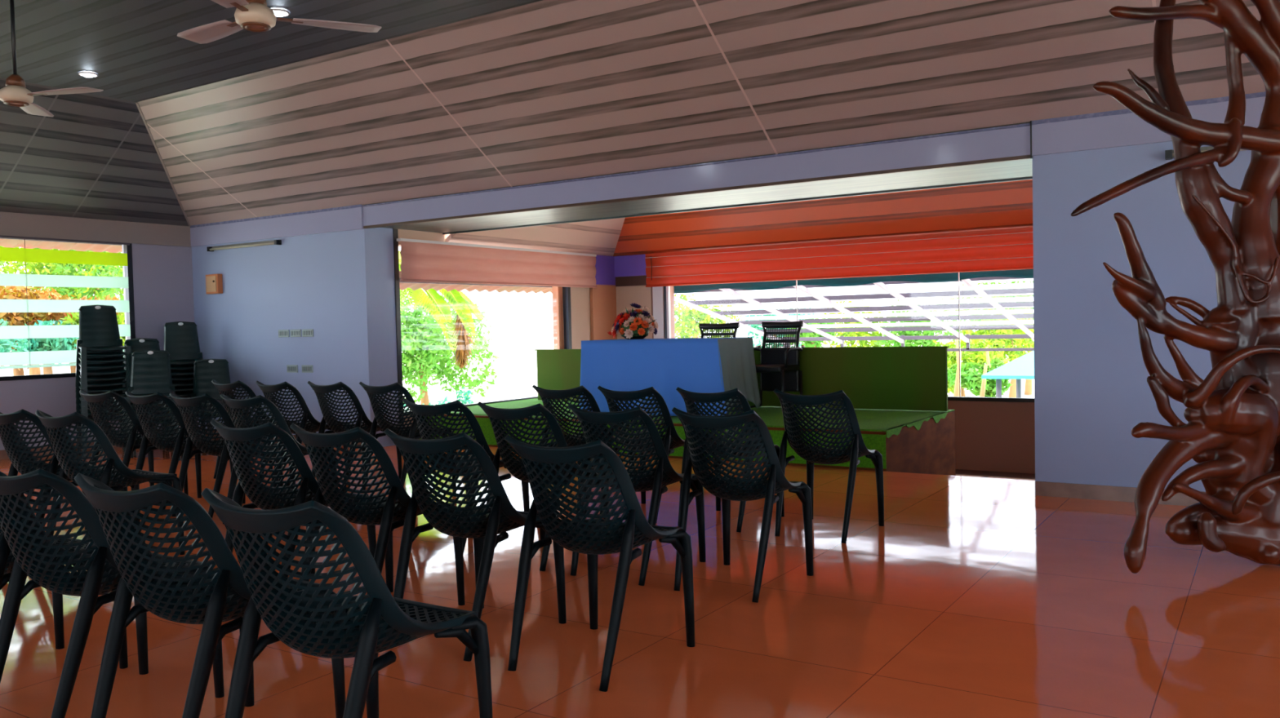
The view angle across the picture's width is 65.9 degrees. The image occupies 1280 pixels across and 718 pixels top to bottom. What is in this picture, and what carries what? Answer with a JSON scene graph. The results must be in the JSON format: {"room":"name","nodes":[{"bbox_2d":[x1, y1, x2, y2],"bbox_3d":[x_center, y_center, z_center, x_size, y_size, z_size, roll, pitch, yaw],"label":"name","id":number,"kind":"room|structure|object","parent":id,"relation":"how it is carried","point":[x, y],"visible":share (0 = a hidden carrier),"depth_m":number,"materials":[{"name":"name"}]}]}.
{"room":"event hall","nodes":[
{"label":"event hall","id":0,"kind":"room"},
{"bbox_2d":[0,243,198,450],"bbox_3d":[-9.274,-0.079,6.637,0.200,2.650,13.520,0,2,33],"label":"wall","id":1,"kind":"structure","parent":0,"point":[162,275],"depth_m":11.72,"materials":[{"name":"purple paint"}]},
{"bbox_2d":[0,243,135,381],"bbox_3d":[-7.422,-0.484,9.373,0.070,1.530,5.353,0,2,33],"label":"window","id":2,"kind":"structure","parent":1,"relation":"in","point":[127,249],"depth_m":11.55,"materials":[{"name":"black"}]},
{"bbox_2d":[0,235,130,369],"bbox_3d":[-7.353,-0.546,9.341,0.024,1.403,5.220,0,2,33],"label":"zebra blind","id":3,"kind":"object","parent":2,"relation":"attached to","point":[51,358],"visible":0.8,"depth_m":10.77,"materials":[{"name":"white fabric"}]},
{"bbox_2d":[0,211,191,246],"bbox_3d":[-9.157,-1.242,6.606,0.030,0.250,13.290,0,2,33],"label":"beam","id":4,"kind":"structure","parent":1,"relation":"attached to","point":[18,224],"depth_m":11.16,"materials":[{"name":"brown"}]},
{"bbox_2d":[0,0,542,102],"bbox_3d":[-2.552,-2.462,2.310,12.690,0.100,10.220,0,2,33],"label":"ceiling","id":5,"kind":"structure","parent":0,"point":[135,49],"depth_m":7.90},
{"bbox_2d":[0,0,103,116],"bbox_3d":[-3.831,-2.061,6.191,0.940,0.905,1.085,-1,2,13],"label":"ceiling fan","id":6,"kind":"object","parent":5,"relation":"hanging from","point":[15,93],"visible":1,"depth_m":6.20,"materials":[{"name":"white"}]},
{"bbox_2d":[177,0,381,44],"bbox_3d":[-1.765,-2.062,4.824,0.940,0.905,1.085,-2,2,-24],"label":"ceiling fan","id":7,"kind":"object","parent":5,"relation":"hanging from","point":[255,15],"visible":1,"depth_m":4.86,"materials":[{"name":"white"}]},
{"bbox_2d":[191,227,399,447],"bbox_3d":[-4.200,-0.364,11.646,3.304,2.650,0.410,0,2,33],"label":"wall","id":8,"kind":"structure","parent":0,"point":[340,286],"depth_m":11.10,"materials":[{"name":"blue paint"}]},
{"bbox_2d":[189,204,364,247],"bbox_3d":[-4.263,-1.519,11.368,3.101,0.260,0.029,0,2,33],"label":"trim","id":9,"kind":"structure","parent":8,"relation":"attached to","point":[348,219],"depth_m":11.25,"materials":[{"name":"paint"}]},
{"bbox_2d":[395,228,591,426],"bbox_3d":[-1.572,-0.560,12.861,0.200,3.960,4.490,0,2,33],"label":"wall","id":10,"kind":"structure","parent":0,"point":[580,296],"depth_m":13.73,"materials":[{"name":"beige paint"}]},
{"bbox_2d":[399,271,552,293],"bbox_3d":[-1.957,-1.002,13.021,0.623,0.221,4.206,0,2,33],"label":"awning","id":11,"kind":"object","parent":10,"relation":"attached to","point":[415,286],"visible":0.37,"depth_m":12.86,"materials":[{"name":"fabric"}]},
{"bbox_2d":[400,286,572,417],"bbox_3d":[-1.903,-0.379,12.327,0.202,1.910,3.220,0,2,33],"label":"window","id":12,"kind":"structure","parent":10,"relation":"in","point":[562,317],"depth_m":13.58,"materials":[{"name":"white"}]},
{"bbox_2d":[396,238,597,288],"bbox_3d":[-1.639,-1.167,12.416,0.069,0.474,3.720,0,2,33],"label":"blind","id":13,"kind":"object","parent":10,"relation":"attached to","point":[421,260],"visible":1,"depth_m":12.11,"materials":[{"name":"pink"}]},
{"bbox_2d":[442,177,1032,234],"bbox_3d":[1.560,-1.517,9.059,9.586,0.112,0.030,0,2,33],"label":"trim","id":14,"kind":"structure","parent":10,"relation":"attached to","point":[1026,178],"depth_m":9.29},
{"bbox_2d":[589,284,617,340],"bbox_3d":[-0.520,-0.516,14.263,0.050,1.930,0.600,0,2,33],"label":"column","id":15,"kind":"structure","parent":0,"point":[602,298],"depth_m":14.19,"materials":[{"name":"brown paint"}]},
{"bbox_2d":[0,438,1279,717],"bbox_3d":[-2.340,1.505,2.635,16.190,0.560,14.172,0,2,33],"label":"floor","id":16,"kind":"structure","parent":0,"point":[973,597],"depth_m":4.05,"materials":[{"name":"tile"}]},
{"bbox_2d":[0,408,127,533],"bbox_3d":[-3.472,0.708,5.872,0.503,0.876,0.612,0,2,34],"label":"mesh chair","id":17,"kind":"object","parent":16,"relation":"on","point":[23,460],"visible":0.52,"depth_m":5.63,"materials":[{"name":"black plastic"}]},
{"bbox_2d":[0,528,128,669],"bbox_3d":[-2.329,0.757,3.639,0.503,0.876,0.612,0,2,33],"label":"mesh chair","id":18,"kind":"object","parent":16,"relation":"on","point":[7,559],"visible":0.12,"depth_m":3.76,"materials":[{"name":"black plastic"}]},
{"bbox_2d":[76,408,136,457],"bbox_3d":[-5.759,0.597,10.603,0.505,0.878,0.595,-3,2,-36],"label":"chair","id":19,"kind":"object","parent":16,"relation":"on","point":[91,417],"visible":0.07,"depth_m":10.62,"materials":[{"name":"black plastic"}]},
{"bbox_2d":[77,403,124,451],"bbox_3d":[-5.755,0.535,10.592,0.505,0.878,0.595,-3,2,-36],"label":"chair","id":20,"kind":"object","parent":19,"relation":"on","point":[89,413],"visible":0.15,"depth_m":10.53,"materials":[{"name":"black plastic"}]},
{"bbox_2d":[76,397,123,446],"bbox_3d":[-5.750,0.473,10.582,0.505,0.878,0.595,-3,2,-36],"label":"chair","id":21,"kind":"object","parent":20,"relation":"on","point":[79,401],"visible":0.16,"depth_m":10.49,"materials":[{"name":"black plastic"}]},
{"bbox_2d":[76,391,118,441],"bbox_3d":[-5.746,0.411,10.572,0.505,0.878,0.595,-3,2,-36],"label":"chair","id":22,"kind":"object","parent":21,"relation":"on","point":[79,395],"visible":0.15,"depth_m":10.45,"materials":[{"name":"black plastic"}]},
{"bbox_2d":[77,386,127,435],"bbox_3d":[-5.741,0.349,10.562,0.505,0.878,0.595,-3,2,-36],"label":"chair","id":23,"kind":"object","parent":22,"relation":"on","point":[120,393],"visible":0.15,"depth_m":10.59,"materials":[{"name":"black plastic"}]},
{"bbox_2d":[76,378,127,430],"bbox_3d":[-5.737,0.287,10.552,0.505,0.878,0.595,-3,2,-36],"label":"chair","id":24,"kind":"object","parent":23,"relation":"on","point":[117,388],"visible":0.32,"depth_m":10.47,"materials":[{"name":"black plastic"}]},
{"bbox_2d":[76,373,128,412],"bbox_3d":[-5.732,0.226,10.541,0.505,0.878,0.595,-3,2,-36],"label":"chair","id":25,"kind":"object","parent":24,"relation":"on","point":[116,382],"visible":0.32,"depth_m":10.46,"materials":[{"name":"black plastic"}]},
{"bbox_2d":[75,367,128,416],"bbox_3d":[-5.728,0.164,10.531,0.505,0.878,0.595,-3,2,-36],"label":"chair","id":26,"kind":"object","parent":25,"relation":"on","point":[113,376],"visible":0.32,"depth_m":10.45,"materials":[{"name":"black plastic"}]},
{"bbox_2d":[75,361,128,413],"bbox_3d":[-5.723,0.102,10.521,0.505,0.878,0.595,-3,2,-36],"label":"chair","id":27,"kind":"object","parent":26,"relation":"on","point":[111,371],"visible":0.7,"depth_m":10.43,"materials":[{"name":"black plastic"}]},
{"bbox_2d":[75,355,129,406],"bbox_3d":[-5.719,0.040,10.511,0.505,0.878,0.595,-3,2,-36],"label":"chair","id":28,"kind":"object","parent":27,"relation":"on","point":[89,365],"visible":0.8,"depth_m":10.42,"materials":[{"name":"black plastic"}]},
{"bbox_2d":[75,350,130,400],"bbox_3d":[-5.715,-0.021,10.501,0.505,0.878,0.595,-3,2,-36],"label":"chair","id":29,"kind":"object","parent":28,"relation":"on","point":[117,358],"visible":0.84,"depth_m":10.41,"materials":[{"name":"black plastic"}]},
{"bbox_2d":[75,344,130,395],"bbox_3d":[-5.710,-0.083,10.491,0.505,0.878,0.595,-3,2,-36],"label":"chair","id":30,"kind":"object","parent":29,"relation":"on","point":[115,353],"visible":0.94,"depth_m":10.41,"materials":[{"name":"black plastic"}]},
{"bbox_2d":[75,304,132,388],"bbox_3d":[-5.706,-0.145,10.480,0.505,0.878,0.595,-3,2,-36],"label":"chair","id":31,"kind":"object","parent":30,"relation":"on","point":[99,331],"visible":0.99,"depth_m":10.60,"materials":[{"name":"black plastic"}]},
{"bbox_2d":[35,409,185,573],"bbox_3d":[-3.001,0.707,5.569,0.503,0.876,0.612,0,2,34],"label":"mesh chair","id":32,"kind":"object","parent":16,"relation":"on","point":[71,464],"visible":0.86,"depth_m":5.35,"materials":[{"name":"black plastic"}]},
{"bbox_2d":[0,468,224,717],"bbox_3d":[-1.826,0.757,3.315,0.503,0.876,0.612,0,2,33],"label":"mesh chair","id":33,"kind":"object","parent":16,"relation":"on","point":[37,556],"visible":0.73,"depth_m":3.08,"materials":[{"name":"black plastic"}]},
{"bbox_2d":[79,389,188,495],"bbox_3d":[-3.920,0.659,7.617,0.503,0.876,0.612,0,2,33],"label":"mesh chair","id":34,"kind":"object","parent":16,"relation":"on","point":[132,442],"visible":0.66,"depth_m":7.38,"materials":[{"name":"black plastic"}]},
{"bbox_2d":[130,416,180,461],"bbox_3d":[-5.000,0.596,10.117,0.505,0.878,0.595,-2,2,-24],"label":"chair","id":35,"kind":"object","parent":16,"relation":"on","point":[166,420],"visible":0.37,"depth_m":10.00,"materials":[{"name":"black plastic"}]},
{"bbox_2d":[124,411,174,453],"bbox_3d":[-4.997,0.534,10.105,0.505,0.878,0.595,-2,2,-24],"label":"chair","id":36,"kind":"object","parent":35,"relation":"on","point":[167,412],"visible":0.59,"depth_m":9.96,"materials":[{"name":"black plastic"}]},
{"bbox_2d":[124,404,175,452],"bbox_3d":[-4.995,0.472,10.094,0.505,0.878,0.595,-2,2,-24],"label":"chair","id":37,"kind":"object","parent":36,"relation":"on","point":[133,407],"visible":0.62,"depth_m":9.94,"materials":[{"name":"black plastic"}]},
{"bbox_2d":[128,391,175,435],"bbox_3d":[-4.992,0.411,10.083,0.505,0.878,0.595,-2,2,-24],"label":"chair","id":38,"kind":"object","parent":37,"relation":"on","point":[131,402],"visible":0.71,"depth_m":9.90,"materials":[{"name":"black plastic"}]},
{"bbox_2d":[123,350,179,435],"bbox_3d":[-4.989,0.349,10.072,0.505,0.878,0.595,-2,2,-24],"label":"chair","id":39,"kind":"object","parent":38,"relation":"on","point":[151,373],"visible":0.87,"depth_m":10.24,"materials":[{"name":"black plastic"}]},
{"bbox_2d":[124,391,236,515],"bbox_3d":[-3.397,0.658,7.280,0.503,0.876,0.612,0,2,35],"label":"mesh chair","id":40,"kind":"object","parent":16,"relation":"on","point":[162,442],"visible":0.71,"depth_m":7.05,"materials":[{"name":"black plastic"}]},
{"bbox_2d":[162,407,212,439],"bbox_3d":[-5.330,0.554,11.564,0.505,0.878,0.595,-2,2,-30],"label":"chair","id":41,"kind":"object","parent":16,"relation":"on","point":[178,407],"visible":0.03,"depth_m":11.87,"materials":[{"name":"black plastic"}]},
{"bbox_3d":[-5.326,0.493,11.553,0.505,0.878,0.595,-2,2,-30],"label":"chair","id":42,"kind":"object","parent":41,"relation":"on","visible":0},
{"bbox_2d":[161,396,213,433],"bbox_3d":[-5.322,0.431,11.542,0.505,0.878,0.595,-2,2,-30],"label":"chair","id":43,"kind":"object","parent":42,"relation":"on","point":[180,397],"visible":0.07,"depth_m":11.43,"materials":[{"name":"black plastic"}]},
{"bbox_2d":[164,391,213,430],"bbox_3d":[-5.319,0.369,11.531,0.505,0.878,0.595,-2,2,-30],"label":"chair","id":44,"kind":"object","parent":43,"relation":"on","point":[180,393],"visible":0.12,"depth_m":11.39,"materials":[{"name":"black plastic"}]},
{"bbox_2d":[164,385,212,426],"bbox_3d":[-5.315,0.307,11.521,0.505,0.878,0.595,-2,2,-30],"label":"chair","id":45,"kind":"object","parent":44,"relation":"on","point":[190,388],"visible":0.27,"depth_m":11.38,"materials":[{"name":"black plastic"}]},
{"bbox_2d":[172,380,193,386],"bbox_3d":[-5.312,0.245,11.510,0.505,0.878,0.595,-2,2,-30],"label":"chair","id":46,"kind":"object","parent":45,"relation":"on","point":[177,383],"visible":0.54,"depth_m":11.35,"materials":[{"name":"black plastic"}]},
{"bbox_2d":[171,374,193,380],"bbox_3d":[-5.308,0.184,11.499,0.505,0.878,0.595,-2,2,-30],"label":"chair","id":47,"kind":"object","parent":46,"relation":"on","point":[188,377],"visible":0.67,"depth_m":11.37,"materials":[{"name":"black plastic"}]},
{"bbox_2d":[170,368,193,375],"bbox_3d":[-5.304,0.122,11.489,0.505,0.878,0.595,-2,2,-30],"label":"chair","id":48,"kind":"object","parent":47,"relation":"on","point":[175,372],"visible":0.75,"depth_m":11.32,"materials":[{"name":"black plastic"}]},
{"bbox_2d":[170,364,194,369],"bbox_3d":[-5.301,0.060,11.478,0.505,0.878,0.595,-2,2,-30],"label":"chair","id":49,"kind":"object","parent":48,"relation":"on","point":[173,366],"visible":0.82,"depth_m":11.48,"materials":[{"name":"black plastic"}]},
{"bbox_2d":[164,321,203,364],"bbox_3d":[-5.297,-0.002,11.467,0.505,0.878,0.595,-2,2,-30],"label":"chair","id":50,"kind":"object","parent":49,"relation":"on","point":[181,342],"visible":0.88,"depth_m":11.63,"materials":[{"name":"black plastic"}]},
{"bbox_2d":[191,411,220,451],"bbox_3d":[-4.673,0.565,10.809,0.505,0.878,0.595,-2,2,-24],"label":"chair","id":51,"kind":"object","parent":16,"relation":"on","point":[215,415],"visible":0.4,"depth_m":10.61,"materials":[{"name":"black plastic"}]},
{"bbox_2d":[194,405,235,426],"bbox_3d":[-4.670,0.503,10.798,0.505,0.878,0.595,-2,2,-24],"label":"chair","id":52,"kind":"object","parent":51,"relation":"on","point":[211,407],"visible":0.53,"depth_m":10.60,"materials":[{"name":"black plastic"}]},
{"bbox_2d":[191,359,233,411],"bbox_3d":[-4.667,0.441,10.787,0.505,0.878,0.595,-2,2,-24],"label":"chair","id":53,"kind":"object","parent":52,"relation":"on","point":[205,371],"visible":0.69,"depth_m":10.96,"materials":[{"name":"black plastic"}]},
{"bbox_2d":[74,473,345,717],"bbox_3d":[-1.295,0.756,2.973,0.503,0.876,0.612,0,2,33],"label":"mesh chair","id":54,"kind":"object","parent":16,"relation":"on","point":[210,598],"visible":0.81,"depth_m":2.75,"materials":[{"name":"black plastic"}]},
{"bbox_2d":[168,392,283,519],"bbox_3d":[-2.935,0.658,6.982,0.503,0.876,0.612,0,2,34],"label":"mesh chair","id":55,"kind":"object","parent":16,"relation":"on","point":[215,447],"visible":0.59,"depth_m":6.75,"materials":[{"name":"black plastic"}]},
{"bbox_2d":[220,394,337,524],"bbox_3d":[-2.447,0.657,6.668,0.503,0.876,0.612,0,2,34],"label":"mesh chair","id":56,"kind":"object","parent":16,"relation":"on","point":[236,406],"visible":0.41,"depth_m":6.42,"materials":[{"name":"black plastic"}]},
{"bbox_2d":[210,419,376,577],"bbox_3d":[-1.657,0.706,4.704,0.503,0.876,0.612,0,2,33],"label":"mesh chair","id":57,"kind":"object","parent":16,"relation":"on","point":[264,497],"visible":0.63,"depth_m":4.47,"materials":[{"name":"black plastic"}]},
{"bbox_2d":[255,381,348,486],"bbox_3d":[-2.880,0.609,8.379,0.503,0.876,0.612,0,2,37],"label":"mesh chair","id":58,"kind":"object","parent":16,"relation":"on","point":[312,425],"visible":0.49,"depth_m":8.14,"materials":[{"name":"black plastic"}]},
{"bbox_2d":[200,488,493,717],"bbox_3d":[-0.784,0.756,2.643,0.503,0.876,0.612,0,2,33],"label":"mesh chair","id":59,"kind":"object","parent":16,"relation":"on","point":[340,625],"visible":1,"depth_m":2.43,"materials":[{"name":"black plastic"}]},
{"bbox_2d":[307,381,402,491],"bbox_3d":[-2.366,0.606,8.143,0.503,0.876,0.612,0,2,36],"label":"mesh chair","id":60,"kind":"object","parent":16,"relation":"on","point":[336,426],"visible":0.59,"depth_m":7.92,"materials":[{"name":"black plastic"}]},
{"bbox_2d":[289,423,465,605],"bbox_3d":[-1.178,0.706,4.395,0.503,0.876,0.612,0,2,33],"label":"mesh chair","id":61,"kind":"object","parent":16,"relation":"on","point":[389,512],"visible":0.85,"depth_m":4.17,"materials":[{"name":"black plastic"}]},
{"bbox_2d":[359,382,456,490],"bbox_3d":[-1.859,0.604,7.840,0.503,0.876,0.612,0,2,34],"label":"mesh chair","id":62,"kind":"object","parent":16,"relation":"on","point":[412,432],"visible":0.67,"depth_m":7.61,"materials":[{"name":"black plastic"}]},
{"bbox_2d":[402,398,529,555],"bbox_3d":[-1.035,0.654,5.818,0.503,0.876,0.612,0,2,33],"label":"mesh chair","id":63,"kind":"object","parent":16,"relation":"on","point":[420,411],"visible":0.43,"depth_m":5.57,"materials":[{"name":"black plastic"}]},
{"bbox_2d":[383,428,566,662],"bbox_3d":[-0.689,0.705,4.080,0.503,0.876,0.612,0,2,33],"label":"mesh chair","id":64,"kind":"object","parent":16,"relation":"on","point":[476,522],"visible":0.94,"depth_m":3.86,"materials":[{"name":"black plastic"}]},
{"bbox_2d":[477,401,609,571],"bbox_3d":[-0.540,0.656,5.440,0.503,0.876,0.612,0,2,33],"label":"mesh chair","id":65,"kind":"object","parent":16,"relation":"on","point":[517,468],"visible":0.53,"depth_m":5.20,"materials":[{"name":"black plastic"}]},
{"bbox_2d":[532,385,635,513],"bbox_3d":[-0.406,0.603,6.904,0.503,0.876,0.612,0,2,33],"label":"mesh chair","id":66,"kind":"object","parent":16,"relation":"on","point":[546,395],"visible":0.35,"depth_m":6.66,"materials":[{"name":"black plastic"}]},
{"bbox_2d":[504,435,694,692],"bbox_3d":[-0.159,0.705,3.739,0.503,0.876,0.612,0,2,33],"label":"mesh chair","id":67,"kind":"object","parent":16,"relation":"on","point":[594,536],"visible":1,"depth_m":3.53,"materials":[{"name":"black plastic"}]},
{"bbox_2d":[568,404,706,586],"bbox_3d":[-0.026,0.655,5.109,0.503,0.876,0.612,0,2,33],"label":"mesh chair","id":68,"kind":"object","parent":16,"relation":"on","point":[655,479],"visible":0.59,"depth_m":4.88,"materials":[{"name":"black plastic"}]},
{"bbox_2d":[597,386,684,524],"bbox_3d":[0.056,0.603,6.607,0.503,0.876,0.612,0,2,33],"label":"mesh chair","id":69,"kind":"object","parent":16,"relation":"on","point":[671,441],"visible":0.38,"depth_m":6.37,"materials":[{"name":"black plastic"}]},
{"bbox_2d":[675,386,784,533],"bbox_3d":[0.561,0.602,6.282,0.503,0.876,0.612,0,2,33],"label":"mesh chair","id":70,"kind":"object","parent":16,"relation":"on","point":[690,398],"visible":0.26,"depth_m":6.04,"materials":[{"name":"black plastic"}]},
{"bbox_2d":[671,407,813,603],"bbox_3d":[0.485,0.655,4.779,0.503,0.876,0.612,0,2,33],"label":"mesh chair","id":71,"kind":"object","parent":16,"relation":"on","point":[727,487],"visible":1,"depth_m":4.58,"materials":[{"name":"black plastic"}]},
{"bbox_2d":[773,389,884,543],"bbox_3d":[1.120,0.602,5.921,0.503,0.876,0.612,0,2,33],"label":"mesh chair","id":72,"kind":"object","parent":16,"relation":"on","point":[793,433],"visible":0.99,"depth_m":5.72,"materials":[{"name":"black plastic"}]},
{"bbox_2d":[1071,0,1279,573],"bbox_3d":[2.746,-0.433,4.776,1.576,2.937,0.546,-2,2,-9],"label":"sculpture","id":73,"kind":"object","parent":16,"relation":"on","point":[1232,431],"visible":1,"depth_m":4.77,"materials":[{"name":"brown wood"}]},
{"bbox_2d":[0,0,1279,226],"bbox_3d":[-2.540,-1.917,2.329,15.790,1.110,13.320,0,2,33],"label":"ceiling","id":74,"kind":"structure","parent":0,"point":[544,91],"depth_m":7.95,"materials":[{"name":"beige wood"}]},
{"bbox_2d":[379,159,1032,233],"bbox_3d":[1.252,-1.492,8.580,9.586,0.077,1.150,0,2,33],"label":"ceiling","id":75,"kind":"structure","parent":0,"point":[1020,168],"depth_m":8.82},
{"bbox_2d":[445,179,1032,256],"bbox_3d":[2.594,-1.929,10.480,9.386,1.008,3.470,0,2,33],"label":"ceiling","id":76,"kind":"structure","parent":0,"point":[1009,204],"depth_m":12.37,"materials":[{"name":"red wood"}]},
{"bbox_2d":[651,285,1035,474],"bbox_3d":[3.534,-0.651,12.121,9.586,3.960,0.200,0,2,33],"label":"wall","id":77,"kind":"structure","parent":0,"point":[990,436],"depth_m":11.67,"materials":[{"name":"brown paint"}]},
{"bbox_2d":[644,226,1033,287],"bbox_3d":[3.683,-1.266,11.767,8.550,0.474,0.103,0,2,33],"label":"blind","id":78,"kind":"object","parent":77,"relation":"attached to","point":[1008,249],"visible":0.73,"depth_m":12.41,"materials":[{"name":"red fabric"}]},
{"bbox_2d":[652,272,1034,402],"bbox_3d":[3.784,-0.473,11.867,8.490,1.950,0.090,0,2,33],"label":"window","id":79,"kind":"structure","parent":77,"relation":"in","point":[661,295],"depth_m":14.02,"materials":[{"name":"black"}]},
{"bbox_2d":[674,268,1033,293],"bbox_3d":[4.015,-1.042,11.959,8.600,0.190,0.044,0,2,33],"label":"valance","id":80,"kind":"object","parent":77,"relation":"attached to","point":[1024,273],"visible":0.34,"depth_m":12.74,"materials":[{"name":"teal"}]},
{"bbox_2d":[955,469,1035,480],"bbox_3d":[2.485,1.460,10.490,9.586,0.100,4.248,0,2,33],"label":"baseboard","id":81,"kind":"structure","parent":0,"point":[1015,476],"depth_m":11.42,"materials":[{"name":"brown"}]},
{"bbox_2d":[438,411,955,475],"bbox_3d":[0.344,1.012,10.594,5.435,0.885,2.113,0,2,33],"label":"wall","id":82,"kind":"structure","parent":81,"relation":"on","point":[930,449],"depth_m":9.10,"materials":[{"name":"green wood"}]},
{"bbox_2d":[420,398,955,469],"bbox_3d":[0.342,0.711,10.577,5.449,0.330,2.119,0,2,33],"label":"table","id":83,"kind":"object","parent":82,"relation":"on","point":[891,422],"visible":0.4,"depth_m":9.40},
{"bbox_2d":[534,346,949,411],"bbox_3d":[0.933,0.195,11.248,5.185,0.648,0.298,0,2,33],"label":"backdrop panel","id":84,"kind":"object","parent":83,"relation":"on","point":[873,378],"visible":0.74,"depth_m":10.19,"materials":[{"name":"green fabric"}]},
{"bbox_2d":[741,320,804,408],"bbox_3d":[1.399,0.063,10.404,0.591,0.918,0.548,0,2,36],"label":"armchair","id":85,"kind":"object","parent":83,"relation":"on","point":[779,368],"visible":0.82,"depth_m":10.51,"materials":[{"name":"black plastic"}]},
{"bbox_3d":[0.278,0.184,10.300,1.590,0.753,0.710,0,2,33],"label":"folding table","id":86,"kind":"object","parent":83,"relation":"on","visible":0},
{"bbox_2d":[579,337,760,416],"bbox_3d":[0.286,0.171,10.274,1.787,0.760,0.835,0,2,33],"label":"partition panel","id":87,"kind":"object","parent":86,"relation":"on","point":[695,365],"visible":0.91,"depth_m":9.91,"materials":[{"name":"blue fabric"}]},
{"bbox_2d":[607,302,658,339],"bbox_3d":[-0.083,-0.403,10.474,0.636,0.384,0.389,0,2,33],"label":"flower arrangement","id":88,"kind":"object","parent":87,"relation":"on","point":[635,325],"visible":1,"depth_m":10.36,"materials":[{"name":"multicoloured plant"}]},
{"bbox_2d":[717,337,760,412],"bbox_3d":[0.997,0.156,9.836,0.088,0.727,0.780,0,2,33],"label":"drape","id":89,"kind":"object","parent":87,"relation":"hanging from","point":[736,367],"depth_m":9.83,"materials":[{"name":"grey fabric"}]},
{"bbox_2d":[1032,141,1251,492],"bbox_3d":[5.446,-0.373,5.432,6.126,2.650,0.410,0,2,33],"label":"wall","id":90,"kind":"structure","parent":0,"point":[1091,388],"depth_m":6.68,"materials":[{"name":"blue paint"}]},
{"bbox_2d":[363,124,1030,226],"bbox_3d":[-0.097,-1.539,8.726,6.760,0.230,0.060,0,2,33],"label":"beam","id":91,"kind":"structure","parent":90,"relation":"attached to","point":[1011,141],"depth_m":8.14,"materials":[{"name":"paint"}]},
{"bbox_2d":[363,154,1031,228],"bbox_3d":[-0.100,-1.412,8.721,6.760,0.025,0.042,0,2,33],"label":"trim","id":92,"kind":"structure","parent":90,"relation":"attached to","point":[1023,157],"depth_m":8.15,"materials":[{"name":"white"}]},
{"bbox_2d":[190,93,1266,227],"bbox_3d":[1.065,-1.634,7.925,15.790,0.012,0.022,0,2,33],"label":"trim","id":93,"kind":"structure","parent":90,"relation":"attached to","point":[1261,95],"depth_m":7.98,"materials":[{"name":"paint"}]},
{"bbox_2d":[1035,481,1206,506],"bbox_3d":[5.277,0.910,5.352,5.926,0.100,0.012,0,2,33],"label":"baseboard","id":94,"kind":"structure","parent":90,"relation":"attached to","point":[1108,493],"depth_m":6.74,"materials":[{"name":"tile"}]},
{"bbox_2d":[1031,91,1266,155],"bbox_3d":[5.218,-1.538,5.260,5.922,0.240,0.029,0,2,33],"label":"beam","id":95,"kind":"structure","parent":90,"relation":"attached to","point":[1126,129],"depth_m":6.58,"materials":[{"name":"paint"}]},
{"label":"outside","id":96,"kind":"structure","parent":0,"visible":0},
{"bbox_2d":[0,339,1034,408],"bbox_3d":[7.886,1.443,30.705,160.000,0.200,180.000,0,2,33],"label":"ground","id":97,"kind":"structure","parent":96,"point":[516,369],"depth_m":51.38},
{"bbox_2d":[0,318,78,374],"bbox_3d":[-8.419,0.852,13.882,1.497,2.878,1.009,-3,3,-45],"label":"tree","id":98,"kind":"object","parent":97,"relation":"on","point":[46,344],"visible":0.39,"depth_m":13.70,"materials":[{"name":"teal plant"}]},
{"bbox_2d":[0,245,124,375],"bbox_3d":[-10.120,-0.252,16.295,3.526,4.992,3.446,-2,2,-25],"label":"tree","id":99,"kind":"object","parent":97,"relation":"on","point":[29,265],"visible":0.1,"depth_m":15.85,"materials":[{"name":"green plant"}]},
{"bbox_2d":[16,248,124,314],"bbox_3d":[-9.284,-0.258,16.859,2.730,4.928,3.366,-1,2,12],"label":"tree","id":100,"kind":"object","parent":97,"relation":"on","point":[67,268],"visible":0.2,"depth_m":15.88,"materials":[{"name":"green plant"}]},
{"bbox_2d":[398,250,484,351],"bbox_3d":[-4.556,0.073,17.126,3.556,4.048,3.750,-1,2,-2],"label":"palm tree","id":101,"kind":"object","parent":97,"relation":"on","point":[462,306],"visible":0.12,"depth_m":16.60,"materials":[{"name":"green plant"}]},
{"bbox_2d":[400,290,500,404],"bbox_3d":[-4.323,0.184,20.601,2.746,3.575,3.038,-1,2,-3],"label":"tree","id":102,"kind":"object","parent":97,"relation":"on","point":[424,345],"visible":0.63,"depth_m":20.35,"materials":[{"name":"green plant"}]},
{"bbox_2d":[674,293,743,337],"bbox_3d":[1.818,-0.295,30.182,3.007,3.600,1.641,-3,2,-32],"label":"tree","id":103,"kind":"object","parent":97,"relation":"on","point":[689,328],"visible":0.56,"depth_m":29.68,"materials":[{"name":"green plant"}]},
{"bbox_2d":[674,276,1034,351],"bbox_3d":[6.371,0.275,13.675,12.100,3.355,5.265,0,2,33],"label":"pergola roof","id":104,"kind":"object","parent":97,"relation":"on","point":[985,291],"visible":0.38,"depth_m":15.61,"materials":[{"name":"grey metal"}]},
{"bbox_2d":[873,282,998,355],"bbox_3d":[8.974,-0.479,29.640,3.701,3.684,2.612,0,2,33],"label":"tree","id":105,"kind":"object","parent":97,"relation":"on","point":[915,343],"visible":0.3,"depth_m":29.57,"materials":[{"name":"green plant"}]},
{"bbox_2d":[947,357,1013,397],"bbox_3d":[7.358,0.817,21.389,1.407,1.719,0.953,-2,2,-13],"label":"shrub","id":106,"kind":"object","parent":97,"relation":"on","point":[971,375],"visible":0.65,"depth_m":21.21,"materials":[{"name":"green plant"}]},
{"bbox_2d":[960,307,1034,397],"bbox_3d":[10.822,-0.109,28.852,2.481,2.915,4.035,0,2,33],"label":"tree","id":107,"kind":"object","parent":97,"relation":"on","point":[999,343],"visible":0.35,"depth_m":27.80,"materials":[{"name":"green plant"}]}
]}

